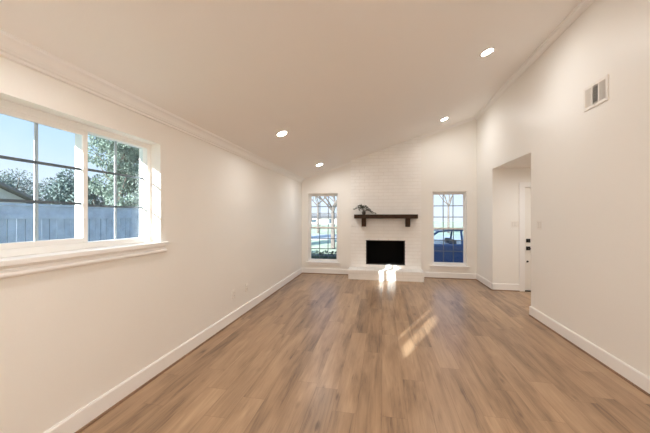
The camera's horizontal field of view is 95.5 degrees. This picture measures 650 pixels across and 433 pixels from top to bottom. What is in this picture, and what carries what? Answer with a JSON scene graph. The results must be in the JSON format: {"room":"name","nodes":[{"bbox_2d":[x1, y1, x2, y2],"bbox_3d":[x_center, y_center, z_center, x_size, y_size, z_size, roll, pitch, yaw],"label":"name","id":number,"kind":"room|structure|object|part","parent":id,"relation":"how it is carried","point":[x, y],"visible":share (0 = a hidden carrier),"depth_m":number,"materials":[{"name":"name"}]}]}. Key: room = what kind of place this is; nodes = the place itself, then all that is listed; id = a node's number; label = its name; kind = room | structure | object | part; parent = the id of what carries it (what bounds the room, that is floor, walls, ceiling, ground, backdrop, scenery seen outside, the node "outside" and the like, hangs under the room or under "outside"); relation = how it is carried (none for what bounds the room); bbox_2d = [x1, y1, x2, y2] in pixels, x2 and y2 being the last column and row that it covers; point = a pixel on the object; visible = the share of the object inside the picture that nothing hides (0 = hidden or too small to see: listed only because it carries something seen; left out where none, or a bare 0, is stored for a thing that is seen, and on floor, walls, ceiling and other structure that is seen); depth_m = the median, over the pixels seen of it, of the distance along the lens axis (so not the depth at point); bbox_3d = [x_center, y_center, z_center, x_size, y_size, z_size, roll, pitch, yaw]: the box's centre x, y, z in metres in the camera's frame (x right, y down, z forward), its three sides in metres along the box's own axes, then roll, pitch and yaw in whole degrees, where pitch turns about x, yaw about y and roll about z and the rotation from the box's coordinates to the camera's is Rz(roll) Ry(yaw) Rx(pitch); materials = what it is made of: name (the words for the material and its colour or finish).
{"room":"empty living room","nodes":[
{"label":"empty living room","id":0,"kind":"room"},
{"bbox_2d":[0,56,301,432],"bbox_3d":[-1.702,0.477,2.442,0.230,2.845,10.950,0,0,11],"label":"wall","id":1,"kind":"structure","parent":0,"point":[229,221],"depth_m":2.56,"materials":[{"name":"white paint"}]},
{"bbox_2d":[0,98,168,278],"bbox_3d":[-1.716,-0.166,2.124,0.225,1.008,1.400,0,0,11],"label":"window","id":2,"kind":"structure","parent":1,"relation":"in","point":[11,266],"depth_m":2.11,"materials":[{"name":"white plastic"}]},
{"bbox_2d":[0,123,80,240],"bbox_3d":[-1.825,-0.217,1.863,0.010,0.745,0.565,0,0,11],"label":"grille","id":3,"kind":"object","parent":2,"relation":"attached to","point":[35,161],"depth_m":1.89,"materials":[{"name":"grey"}]},
{"bbox_3d":[-1.817,-0.217,1.861,0.026,0.815,0.635,0,0,11],"label":"sliding sash","id":4,"kind":"part","parent":2,"relation":"part of","materials":[{"name":"white plastic"}]},
{"bbox_2d":[88,141,141,238],"bbox_3d":[-1.744,-0.217,2.455,0.010,0.815,0.550,0,0,11],"label":"grille","id":5,"kind":"object","parent":2,"relation":"attached to","point":[115,173],"depth_m":2.46,"materials":[{"name":"grey"}]},
{"bbox_2d":[0,29,303,182],"bbox_3d":[-1.556,-0.922,2.399,0.075,0.113,10.520,0,0,11],"label":"crown molding","id":6,"kind":"structure","parent":1,"relation":"attached to","point":[13,48],"depth_m":2.16,"materials":[{"name":"white paint"}]},
{"bbox_2d":[43,268,301,432],"bbox_3d":[-1.578,1.381,2.403,0.030,0.138,10.520,0,0,11],"label":"baseboard","id":7,"kind":"structure","parent":1,"relation":"attached to","point":[84,417],"depth_m":2.58,"materials":[{"name":"white paint"}]},
{"bbox_2d":[0,0,580,177],"bbox_3d":[0.398,-1.715,2.087,4.690,1.744,11.050,0,0,11],"label":"ceiling","id":8,"kind":"structure","parent":0,"point":[346,80],"depth_m":2.73,"materials":[{"name":"white paint"}]},
{"bbox_2d":[276,130,287,135],"bbox_3d":[-0.602,-1.162,4.109,0.172,0.063,0.180,0,0,11],"label":"recessed light","id":9,"kind":"object","parent":8,"relation":"in","point":[283,132],"visible":1,"depth_m":4.10,"materials":[{"name":"white"}]},
{"bbox_2d":[479,47,494,56],"bbox_3d":[1.980,-2.016,3.610,0.172,0.063,0.180,0,0,11],"label":"recessed light","id":10,"kind":"object","parent":8,"relation":"in","point":[489,50],"visible":1,"depth_m":3.60,"materials":[{"name":"white"}]},
{"bbox_2d":[80,273,649,432],"bbox_3d":[1.474,1.675,1.829,6.700,0.450,10.950,0,0,11],"label":"floor","id":11,"kind":"structure","parent":0,"point":[324,353],"depth_m":2.73,"materials":[{"name":"wood"}]},
{"bbox_2d":[348,136,423,281],"bbox_3d":[1.477,-0.925,7.275,1.693,5.650,1.254,0,0,11],"label":"brick fireplace","id":12,"kind":"object","parent":11,"relation":"on","point":[387,180],"visible":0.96,"depth_m":7.02,"materials":[{"name":"white brick"}]},
{"bbox_3d":[1.444,0.858,7.066,0.913,0.585,0.036,0,0,11],"label":"firebox frame","id":13,"kind":"part","parent":12,"relation":"part of","materials":[{"name":"black metal"}]},
{"bbox_2d":[354,214,417,226],"bbox_3d":[1.416,0.097,6.927,1.448,0.287,0.240,0,0,11],"label":"mantel shelf","id":14,"kind":"object","parent":12,"relation":"attached to","point":[407,217],"visible":1,"depth_m":6.81,"materials":[{"name":"brown wood"}]},
{"bbox_2d":[354,204,376,213],"bbox_3d":[0.942,-0.175,7.012,0.588,0.257,0.160,0,0,11],"label":"leafy sprig","id":15,"kind":"object","parent":14,"relation":"on","point":[361,206],"visible":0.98,"depth_m":7.00,"materials":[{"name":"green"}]},
{"bbox_2d":[302,119,476,273],"bbox_3d":[1.529,-0.245,7.277,4.280,4.291,0.230,0,0,11],"label":"wall","id":16,"kind":"structure","parent":0,"point":[449,156],"depth_m":6.97,"materials":[{"name":"white paint"}]},
{"bbox_2d":[306,193,339,265],"bbox_3d":[-0.035,0.325,7.531,0.872,1.820,0.225,0,0,11],"label":"window","id":17,"kind":"structure","parent":16,"relation":"in","point":[328,262],"depth_m":7.56,"materials":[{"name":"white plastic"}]},
{"bbox_3d":[-0.030,0.693,7.558,0.710,0.855,0.030,0,0,11],"label":"sash","id":18,"kind":"part","parent":17,"relation":"part of","materials":[{"name":"white plastic"}]},
{"bbox_3d":[-0.024,-0.120,7.592,0.710,0.870,0.030,0,0,11],"label":"sash","id":19,"kind":"part","parent":17,"relation":"part of","materials":[{"name":"white plastic"}]},
{"bbox_2d":[311,196,336,258],"bbox_3d":[-0.025,0.282,7.583,0.662,1.607,0.044,0,0,11],"label":"grille","id":20,"kind":"object","parent":17,"relation":"attached to","point":[328,206],"depth_m":7.58,"materials":[{"name":"grey"}]},
{"bbox_2d":[302,268,347,274],"bbox_3d":[0.026,1.381,7.435,1.270,0.138,0.030,0,0,11],"label":"baseboard","id":21,"kind":"structure","parent":16,"relation":"attached to","point":[304,270],"depth_m":7.44,"materials":[{"name":"white paint"}]},
{"bbox_3d":[0.025,1.442,7.427,1.270,0.015,0.014,0,0,11],"label":"shoe moulding","id":22,"kind":"part","parent":21,"relation":"part of","materials":[{"name":"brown wood"}]},
{"bbox_2d":[304,162,350,179],"bbox_3d":[0.026,-1.138,7.433,1.270,0.457,0.035,0,0,11],"label":"crown molding","id":23,"kind":"structure","parent":16,"relation":"attached to","point":[348,162],"depth_m":7.42,"materials":[{"name":"white paint"}]},
{"bbox_2d":[421,117,475,138],"bbox_3d":[2.877,-2.075,6.874,1.240,0.462,0.050,0,0,11],"label":"crown molding","id":24,"kind":"structure","parent":16,"relation":"attached to","point":[472,118],"depth_m":6.88,"materials":[{"name":"white paint"}]},
{"bbox_2d":[430,191,469,269],"bbox_3d":[2.918,0.325,6.960,0.871,1.820,0.225,0,0,11],"label":"window","id":25,"kind":"structure","parent":16,"relation":"in","point":[453,265],"depth_m":6.96,"materials":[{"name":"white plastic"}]},
{"bbox_3d":[2.930,-0.120,7.021,0.709,0.870,0.030,0,0,11],"label":"sash","id":26,"kind":"part","parent":25,"relation":"part of","materials":[{"name":"clear glass"}]},
{"bbox_3d":[2.924,0.693,6.987,0.709,0.855,0.030,0,0,11],"label":"sash","id":27,"kind":"part","parent":25,"relation":"part of","materials":[{"name":"white plastic"}]},
{"bbox_2d":[442,195,462,261],"bbox_3d":[2.928,0.282,7.012,0.661,1.607,0.044,0,0,11],"label":"grille","id":28,"kind":"object","parent":25,"relation":"attached to","point":[448,228],"depth_m":6.99,"materials":[{"name":"grey"}]},
{"bbox_2d":[424,272,475,279],"bbox_3d":[2.879,1.381,6.884,1.240,0.138,0.030,0,0,11],"label":"baseboard","id":29,"kind":"structure","parent":16,"relation":"attached to","point":[470,276],"depth_m":6.87,"materials":[{"name":"white paint"}]},
{"bbox_3d":[2.877,1.442,6.876,1.240,0.015,0.014,0,0,11],"label":"shoe moulding","id":30,"kind":"part","parent":29,"relation":"part of","materials":[{"name":"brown wood"}]},
{"bbox_2d":[499,168,530,283],"bbox_3d":[4.511,0.130,5.662,2.190,2.640,0.150,0,0,11],"label":"wall","id":31,"kind":"structure","parent":0,"point":[509,178],"depth_m":5.76,"materials":[{"name":"white paint"}]},
{"bbox_2d":[492,283,519,291],"bbox_3d":[4.354,1.381,5.601,2.176,0.138,0.030,0,0,11],"label":"baseboard","id":32,"kind":"structure","parent":31,"relation":"attached to","point":[496,286],"depth_m":5.76,"materials":[{"name":"white paint"}]},
{"bbox_2d":[511,221,518,226],"bbox_3d":[3.691,0.150,5.739,0.138,0.120,0.010,0,0,11],"label":"light switch","id":33,"kind":"object","parent":31,"relation":"attached to","point":[513,223],"visible":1,"depth_m":5.74,"materials":[{"name":"white plastic"}]},
{"bbox_2d":[500,156,530,168],"bbox_3d":[4.237,-1.000,4.243,2.190,0.120,3.040,0,0,11],"label":"ceiling","id":34,"kind":"structure","parent":31,"relation":"attached to","point":[526,162],"depth_m":5.33,"materials":[{"name":"white paint"}]},
{"bbox_2d":[519,182,530,291],"bbox_3d":[4.316,0.395,5.651,1.110,2.110,0.125,0,0,11],"label":"door","id":35,"kind":"structure","parent":31,"relation":"in","point":[524,187],"depth_m":5.71,"materials":[{"name":"white paint"}]},
{"bbox_2d":[477,0,649,377],"bbox_3d":[2.551,-0.470,1.605,0.120,3.841,10.520,0,0,11],"label":"wall","id":36,"kind":"structure","parent":0,"point":[590,169],"depth_m":3.16,"materials":[{"name":"white paint"}]},
{"bbox_2d":[476,274,492,289],"bbox_3d":[3.381,1.381,6.295,0.030,0.138,0.996,0,0,11],"label":"baseboard","id":37,"kind":"structure","parent":36,"relation":"attached to","point":[485,282],"depth_m":6.23,"materials":[{"name":"white paint"}]},
{"bbox_2d":[474,0,593,119],"bbox_3d":[2.455,-2.260,1.623,0.075,0.093,10.520,0,0,11],"label":"crown molding","id":38,"kind":"structure","parent":36,"relation":"attached to","point":[582,6],"depth_m":3.94,"materials":[{"name":"white paint"}]},
{"bbox_2d":[537,221,541,229],"bbox_3d":[2.965,0.120,4.089,0.010,0.120,0.118,0,0,11],"label":"light switch","id":39,"kind":"object","parent":36,"relation":"attached to","point":[539,223],"visible":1,"depth_m":4.07,"materials":[{"name":"white plastic"}]},
{"bbox_2d":[529,306,649,396],"bbox_3d":[2.301,1.381,0.390,0.150,0.138,8.040,0,0,11],"label":"baseboard","id":40,"kind":"structure","parent":36,"relation":"attached to","point":[637,379],"depth_m":2.95,"materials":[{"name":"white paint"}]},
{"bbox_2d":[583,74,608,111],"bbox_3d":[2.753,-1.246,3.005,0.015,0.244,0.350,0,0,11],"label":"air vent","id":41,"kind":"object","parent":36,"relation":"in","point":[597,93],"visible":1,"depth_m":2.99,"materials":[{"name":"white plastic"}]},
{"bbox_3d":[2.774,-1.246,3.105,0.007,0.184,0.083,0,0,11],"label":"louvre panel","id":42,"kind":"part","parent":41,"relation":"part of","materials":[{"name":"white plastic"}]},
{"bbox_3d":[2.735,-1.246,2.905,0.007,0.184,0.083,0,0,11],"label":"louvre panel","id":43,"kind":"part","parent":41,"relation":"part of","materials":[{"name":"white plastic"}]},
{"label":"outside","id":44,"kind":"structure","parent":0,"visible":0},
{"bbox_3d":[7.041,1.938,15.088,6.300,0.085,15.700,0,0,11],"label":"driveway","id":45,"kind":"object","parent":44,"visible":0},
{"bbox_2d":[434,230,462,262],"bbox_3d":[4.130,1.155,10.303,4.400,1.480,1.980,0,0,11],"label":"parked car","id":46,"kind":"object","parent":45,"relation":"on","point":[438,244],"visible":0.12,"depth_m":9.48,"materials":[{"name":"blue paint"}]},
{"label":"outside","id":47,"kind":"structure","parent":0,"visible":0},
{"bbox_2d":[311,222,462,253],"bbox_3d":[7.591,2.055,39.273,140.000,0.290,140.000,0,0,11],"label":"ground","id":48,"kind":"structure","parent":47,"point":[314,242],"depth_m":33.15,"materials":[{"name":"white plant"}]},
{"bbox_2d":[0,182,33,242],"bbox_3d":[-19.892,-0.295,13.012,8.700,4.390,6.700,0,0,11],"label":"house","id":49,"kind":"structure","parent":48,"relation":"on","point":[6,191],"depth_m":14.48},
{"bbox_2d":[0,168,43,206],"bbox_3d":[-23.666,-0.695,22.229,5.191,6.014,5.432,0,0,37],"label":"tree","id":50,"kind":"object","parent":48,"relation":"on","point":[7,181],"visible":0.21,"depth_m":22.27,"materials":[{"name":"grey plant"}]},
{"bbox_2d":[27,170,91,206],"bbox_3d":[-16.313,-0.286,18.379,4.488,5.191,4.350,0,0,11],"label":"tree","id":51,"kind":"object","parent":48,"relation":"on","point":[46,179],"visible":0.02,"depth_m":17.84,"materials":[{"name":"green plant"}]},
{"bbox_2d":[0,203,138,242],"bbox_3d":[-6.187,0.825,3.769,0.080,2.150,13.052,0,0,11],"label":"wooden fence","id":52,"kind":"object","parent":48,"relation":"on","point":[54,221],"visible":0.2,"depth_m":6.31,"materials":[{"name":"blue wood"}]},
{"bbox_3d":[-6.192,-0.228,3.743,0.080,0.045,13.000,0,0,11],"label":"cap rail","id":53,"kind":"part","parent":52,"relation":"part of","materials":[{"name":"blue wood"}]},
{"bbox_2d":[40,169,109,207],"bbox_3d":[-11.079,-0.034,13.320,3.016,4.291,2.772,0,0,-9],"label":"tree","id":54,"kind":"object","parent":48,"relation":"on","point":[69,190],"visible":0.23,"depth_m":12.77,"materials":[{"name":"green plant"}]},
{"bbox_2d":[88,135,138,208],"bbox_3d":[-7.574,-1.016,11.024,2.780,5.838,2.746,0,0,-7],"label":"evergreen tree","id":55,"kind":"object","parent":48,"relation":"on","point":[127,164],"visible":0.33,"depth_m":10.79,"materials":[{"name":"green plant"}]},
{"bbox_2d":[312,196,327,232],"bbox_3d":[0.214,-2.318,33.880,7.601,8.436,4.363,0,0,-44],"label":"bare tree","id":56,"kind":"object","parent":48,"relation":"on","point":[318,203],"visible":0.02,"depth_m":33.68,"materials":[{"name":"grey plant"}]},
{"bbox_2d":[311,250,336,258],"bbox_3d":[-0.426,1.427,8.592,2.801,0.958,0.919,0,0,11],"label":"clipped hedge","id":57,"kind":"object","parent":48,"relation":"on","point":[332,255],"visible":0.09,"depth_m":8.32,"materials":[{"name":"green plant"}]},
{"bbox_2d":[312,213,336,223],"bbox_3d":[-2.569,0.455,78.922,17.700,2.890,10.700,0,0,11],"label":"house","id":58,"kind":"structure","parent":48,"relation":"on","point":[323,217],"depth_m":73.75,"materials":[{"name":"grey"}]},
{"bbox_2d":[316,196,336,247],"bbox_3d":[0.016,-1.274,17.862,4.707,6.347,4.341,0,0,28],"label":"bare tree","id":59,"kind":"object","parent":48,"relation":"on","point":[332,209],"visible":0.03,"depth_m":17.64,"materials":[{"name":"grey plant"}]},
{"bbox_2d":[439,195,452,232],"bbox_3d":[13.616,-2.434,33.493,4.950,8.668,5.528,0,0,11],"label":"bare tree","id":60,"kind":"object","parent":48,"relation":"on","point":[450,199],"visible":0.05,"depth_m":33.83,"materials":[{"name":"grey plant"}]},
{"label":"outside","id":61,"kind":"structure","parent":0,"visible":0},
{"bbox_2d":[311,234,460,239],"bbox_3d":[5.219,1.947,27.000,140.000,0.106,7.000,0,0,11],"label":"street","id":62,"kind":"structure","parent":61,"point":[436,237],"depth_m":26.61,"materials":[{"name":"grey asphalt"}]}
]}

